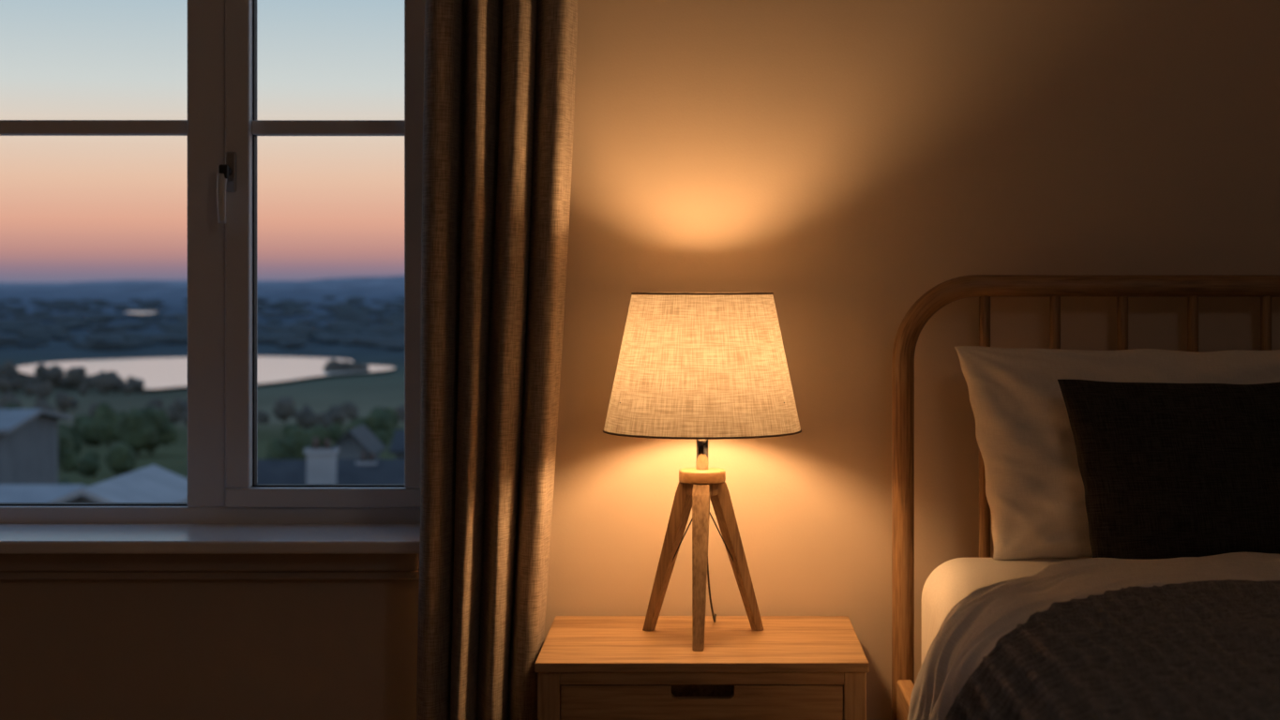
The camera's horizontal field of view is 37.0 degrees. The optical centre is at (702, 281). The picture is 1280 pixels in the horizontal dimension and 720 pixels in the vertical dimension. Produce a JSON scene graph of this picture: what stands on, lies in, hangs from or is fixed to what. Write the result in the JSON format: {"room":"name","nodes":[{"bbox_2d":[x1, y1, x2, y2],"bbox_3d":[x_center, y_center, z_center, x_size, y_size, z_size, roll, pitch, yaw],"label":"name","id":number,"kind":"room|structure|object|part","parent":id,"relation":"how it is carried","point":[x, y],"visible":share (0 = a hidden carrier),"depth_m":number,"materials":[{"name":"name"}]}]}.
{"room":"bedroom","nodes":[
{"label":"bedroom","id":0,"kind":"room"},
{"bbox_2d":[0,0,1279,719],"bbox_3d":[0.100,-0.100,3.420,4.800,2.500,0.300,0,0,0],"label":"wall","id":1,"kind":"structure","parent":0,"point":[845,161],"depth_m":3.27,"materials":[{"name":"paint"}]},
{"bbox_2d":[0,554,419,580],"bbox_3d":[-1.117,0.484,3.257,1.265,0.052,0.025,0,0,0],"label":"trim","id":2,"kind":"structure","parent":1,"relation":"attached to","point":[12,566],"depth_m":3.25,"materials":[{"name":"paint"}]},
{"bbox_2d":[0,0,420,523],"bbox_3d":[-1.080,-0.260,3.468,1.280,1.420,0.064,0,0,0],"label":"window","id":3,"kind":"structure","parent":1,"relation":"in","point":[206,488],"depth_m":3.44,"materials":[{"name":"paint"}]},
{"bbox_2d":[0,120,187,135],"bbox_3d":[-1.294,-0.279,3.467,0.731,0.026,0.038,0,0,0],"label":"bar","id":4,"kind":"object","parent":3,"relation":"attached to","point":[7,128],"depth_m":3.45,"materials":[{"name":"brown wood"}]},
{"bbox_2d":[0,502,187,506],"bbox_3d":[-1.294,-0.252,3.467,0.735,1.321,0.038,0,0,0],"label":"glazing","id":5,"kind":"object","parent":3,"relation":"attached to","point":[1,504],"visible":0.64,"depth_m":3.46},
{"bbox_2d":[216,0,425,507],"bbox_3d":[-0.676,-0.252,3.433,0.370,1.315,0.113,0,0,0],"label":"casement sash","id":6,"kind":"object","parent":3,"relation":"attached to","point":[239,492],"depth_m":3.42,"materials":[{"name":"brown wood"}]},
{"bbox_3d":[-0.848,-0.168,3.399,0.027,0.128,0.045,0,0,0],"label":"handle","id":7,"kind":"part","parent":6,"relation":"part of","materials":[{"name":"brown metal"}]},
{"bbox_3d":[-0.851,-0.147,3.385,0.019,0.088,0.016,0,0,0],"label":"lever","id":8,"kind":"part","parent":6,"relation":"part of","materials":[{"name":"metal"}]},
{"bbox_2d":[225,151,236,192],"bbox_3d":[-0.844,-0.196,3.418,0.020,0.072,0.008,0,0,0],"label":"plate","id":9,"kind":"object","parent":6,"relation":"attached to","point":[230,157],"depth_m":3.41,"materials":[{"name":"brown metal"}]},
{"bbox_2d":[218,165,228,179],"bbox_3d":[-0.849,-0.194,3.386,0.016,0.025,0.012,0,0,0],"label":"handle knuckle","id":10,"kind":"object","parent":9,"relation":"attached to","point":[222,169],"depth_m":3.38},
{"bbox_2d":[251,0,404,487],"bbox_3d":[-0.674,-0.252,3.460,0.282,1.251,0.023,0,0,0],"label":"bead","id":11,"kind":"object","parent":6,"relation":"attached to","point":[254,2],"depth_m":3.45},
{"bbox_2d":[252,120,404,135],"bbox_3d":[-0.674,-0.278,3.461,0.278,0.026,0.041,0,0,0],"label":"bar","id":12,"kind":"object","parent":6,"relation":"attached to","point":[260,128],"depth_m":3.44,"materials":[{"name":"brown wood"}]},
{"bbox_2d":[0,523,420,554],"bbox_3d":[-1.125,0.447,3.320,1.310,0.022,0.240,0,0,0],"label":"window sill","id":13,"kind":"structure","parent":1,"relation":"attached to","point":[15,538],"depth_m":3.23,"materials":[{"name":"paint"}]},
{"bbox_2d":[416,0,577,719],"bbox_3d":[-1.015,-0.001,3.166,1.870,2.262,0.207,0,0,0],"label":"curtain","id":14,"kind":"object","parent":1,"relation":"attached to","point":[500,75],"visible":1,"depth_m":3.10,"materials":[{"name":"fabric"}]},
{"bbox_3d":[0.100,1.200,1.085,5.000,0.100,4.970,0,0,0],"label":"floor","id":15,"kind":"structure","parent":0,"visible":0},
{"bbox_2d":[534,616,869,719],"bbox_3d":[-0.001,0.860,3.050,0.500,0.580,0.400,0,0,0],"label":"nightstand","id":16,"kind":"object","parent":15,"relation":"on","point":[587,668],"visible":0.98,"depth_m":2.86,"materials":[{"name":"brown wood"}]},
{"bbox_3d":[-0.001,0.693,2.868,0.423,0.174,0.018,0,0,0],"label":"drawer","id":17,"kind":"part","parent":16,"relation":"part of","materials":[{"name":"brown wood"}]},
{"bbox_2d":[602,292,801,650],"bbox_3d":[0.000,0.304,3.081,0.319,0.572,0.361,0,0,0],"label":"table lamp","id":18,"kind":"object","parent":16,"relation":"on","point":[701,368],"visible":0.99,"depth_m":2.96,"materials":[{"name":"fabric"}]},
{"bbox_3d":[-0.053,0.446,3.093,0.096,0.247,0.028,0,0,32],"label":"leg","id":19,"kind":"part","parent":18,"relation":"part of","materials":[{"name":"brown wood"}]},
{"bbox_3d":[-0.002,0.446,2.992,0.029,0.247,0.108,0,0,0],"label":"leg","id":20,"kind":"part","parent":18,"relation":"part of","materials":[{"name":"brown wood"}]},
{"bbox_3d":[0.000,0.260,3.060,0.020,0.089,0.020,0,0,0],"label":"stem","id":21,"kind":"part","parent":18,"relation":"part of","materials":[{"name":"silver metal"}]},
{"bbox_3d":[0.000,0.129,3.060,0.316,0.220,0.316,0,0,0],"label":"lamp shade","id":22,"kind":"part","parent":18,"relation":"part of","materials":[{"name":"fabric"}]},
{"bbox_3d":[0.016,0.471,3.160,0.008,0.238,0.204,0,0,5],"label":"power cord","id":23,"kind":"part","parent":18,"relation":"part of","materials":[{"name":"plastic"}]},
{"bbox_3d":[0.054,0.446,3.095,0.100,0.247,0.028,0,0,-33],"label":"leg","id":24,"kind":"part","parent":18,"relation":"part of","materials":[{"name":"brown wood"}]},
{"bbox_2d":[891,274,1279,719],"bbox_3d":[1.060,0.570,2.204,1.484,1.161,2.029,0,0,0],"label":"bed","id":25,"kind":"object","parent":15,"relation":"on","point":[954,579],"visible":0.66,"depth_m":3.18,"materials":[{"name":"brown wood"}]},
{"bbox_3d":[1.060,0.585,2.199,1.407,0.270,1.947,0,0,0],"label":"mattress","id":26,"kind":"part","parent":25,"relation":"part of","materials":[{"name":"fabric"}]},
{"bbox_2d":[907,552,1279,719],"bbox_3d":[1.060,0.606,2.025,1.602,0.412,1.729,0,0,0],"label":"duvet","id":27,"kind":"object","parent":25,"relation":"on","point":[972,627],"visible":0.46,"depth_m":2.61,"materials":[{"name":"white fabric"}]},
{"bbox_2d":[944,579,1279,719],"bbox_3d":[1.058,0.593,1.801,1.649,0.432,1.326,0,0,0],"label":"blanket","id":28,"kind":"object","parent":27,"relation":"on","point":[1205,650],"visible":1,"depth_m":2.06,"materials":[{"name":"fabric"}]},
{"bbox_2d":[954,346,1279,559],"bbox_3d":[0.800,0.278,3.093,0.776,0.344,0.149,0,0,0],"label":"pillow","id":29,"kind":"object","parent":25,"relation":"on","point":[1035,491],"visible":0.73,"depth_m":3.07,"materials":[{"name":"fabric"}]},
{"bbox_2d":[1057,379,1279,559],"bbox_3d":[0.838,0.302,2.961,0.564,0.296,0.113,0,0,0],"label":"throw cushion","id":30,"kind":"object","parent":25,"relation":"on","point":[1168,471],"visible":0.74,"depth_m":2.93,"materials":[{"name":"grey fabric"}]},
{"label":"outside","id":31,"kind":"structure","parent":0,"visible":0},
{"bbox_2d":[0,275,404,486],"bbox_3d":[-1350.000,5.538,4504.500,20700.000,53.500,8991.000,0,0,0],"label":"ground","id":32,"kind":"structure","parent":31,"point":[367,391],"depth_m":807.59,"materials":[{"name":"green plant"}]},
{"bbox_2d":[0,408,72,484],"bbox_3d":[-23.000,7.064,60.000,4.500,6.093,5.700,0,0,0],"label":"cottage","id":33,"kind":"structure","parent":32,"relation":"on","point":[28,437],"depth_m":59.76,"materials":[{"name":"stone"}]},
{"bbox_2d":[0,484,86,502],"bbox_3d":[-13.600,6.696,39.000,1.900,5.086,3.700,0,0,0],"label":"cottage","id":34,"kind":"structure","parent":32,"relation":"on","point":[8,493],"depth_m":38.56,"materials":[{"name":"grey"}]},
{"bbox_2d":[58,478,72,484],"bbox_3d":[-17.765,8.877,73.964,13.136,3.208,10.135,0,0,0],"label":"shrubs","id":35,"kind":"object","parent":32,"relation":"on","point":[66,481],"visible":0.02,"depth_m":70.17,"materials":[{"name":"green plant"}]},
{"bbox_2d":[49,465,187,502],"bbox_3d":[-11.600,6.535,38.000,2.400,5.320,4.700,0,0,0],"label":"cottage","id":36,"kind":"structure","parent":32,"relation":"on","point":[153,483],"depth_m":37.62,"materials":[{"name":"grey"}]},
{"bbox_2d":[0,296,404,350],"bbox_3d":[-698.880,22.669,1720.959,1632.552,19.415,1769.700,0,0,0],"label":"woodland","id":37,"kind":"object","parent":32,"relation":"on","point":[355,331],"visible":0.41,"depth_m":1150.06,"materials":[{"name":"green plant"}]},
{"bbox_2d":[1,402,404,477],"bbox_3d":[-65.973,14.690,182.671,115.727,10.964,113.769,0,0,0],"label":"grove","id":38,"kind":"object","parent":32,"relation":"on","point":[146,429],"visible":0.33,"depth_m":154.70,"materials":[{"name":"green plant"}]},
{"bbox_2d":[256,436,404,483],"bbox_3d":[-8.200,6.678,47.000,6.900,5.916,6.700,0,0,0],"label":"cottage","id":39,"kind":"structure","parent":32,"relation":"on","point":[321,465],"depth_m":46.34,"materials":[{"name":"stone"}]},
{"bbox_2d":[312,436,318,448],"bbox_3d":[-9.214,3.860,45.500,0.161,0.280,0.161,0,0,0],"label":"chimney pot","id":40,"kind":"object","parent":39,"relation":"on","point":[315,439],"depth_m":45.44,"materials":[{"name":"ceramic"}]},
{"bbox_2d":[324,438,331,448],"bbox_3d":[-8.941,3.880,45.500,0.161,0.240,0.161,0,0,0],"label":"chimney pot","id":41,"kind":"object","parent":39,"relation":"on","point":[326,441],"depth_m":45.44,"materials":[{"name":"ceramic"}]},
{"bbox_2d":[361,451,365,460],"bbox_3d":[-8.344,4.314,47.000,0.117,0.280,0.117,0,0,0],"label":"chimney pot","id":42,"kind":"object","parent":39,"relation":"on","point":[363,458],"depth_m":46.96,"materials":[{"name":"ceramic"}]},
{"bbox_2d":[369,451,374,460],"bbox_3d":[-8.146,4.334,47.000,0.117,0.240,0.117,0,0,0],"label":"chimney pot","id":43,"kind":"object","parent":39,"relation":"on","point":[371,458],"depth_m":46.96,"materials":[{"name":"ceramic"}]},
{"bbox_2d":[331,423,386,459],"bbox_3d":[-19.600,10.408,108.000,2.700,4.325,4.700,0,0,0],"label":"cottage","id":44,"kind":"structure","parent":32,"relation":"on","point":[356,440],"depth_m":106.01,"materials":[{"name":"stone"}]},
{"bbox_2d":[389,430,404,459],"bbox_3d":[-16.600,10.906,114.000,3.500,4.054,4.700,0,0,0],"label":"cottage","id":45,"kind":"structure","parent":32,"relation":"on","point":[397,446],"depth_m":112.24,"materials":[{"name":"stone"}]},
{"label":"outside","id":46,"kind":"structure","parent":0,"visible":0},
{"bbox_2d":[15,356,394,389],"bbox_3d":[-174.694,30.150,650.584,137.111,0.001,233.824,0,0,0],"label":"lake","id":47,"kind":"structure","parent":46,"point":[157,373],"depth_m":663.33,"materials":[{"name":"liquid"}]},
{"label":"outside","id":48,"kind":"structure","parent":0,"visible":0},
{"bbox_2d":[0,358,404,429],"bbox_3d":[-126.264,23.554,450.619,239.162,16.148,403.042,0,0,0],"label":"trees","id":49,"kind":"object","parent":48,"point":[40,384],"visible":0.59,"depth_m":495.00,"materials":[{"name":"green plant"}]},
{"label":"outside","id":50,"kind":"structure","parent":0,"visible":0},
{"bbox_2d":[126,311,156,314],"bbox_3d":[-490.382,27.150,1666.280,54.109,0.001,175.343,0,0,0],"label":"pond","id":51,"kind":"structure","parent":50,"point":[134,312],"depth_m":1649.39,"materials":[{"name":"liquid"}]}
]}

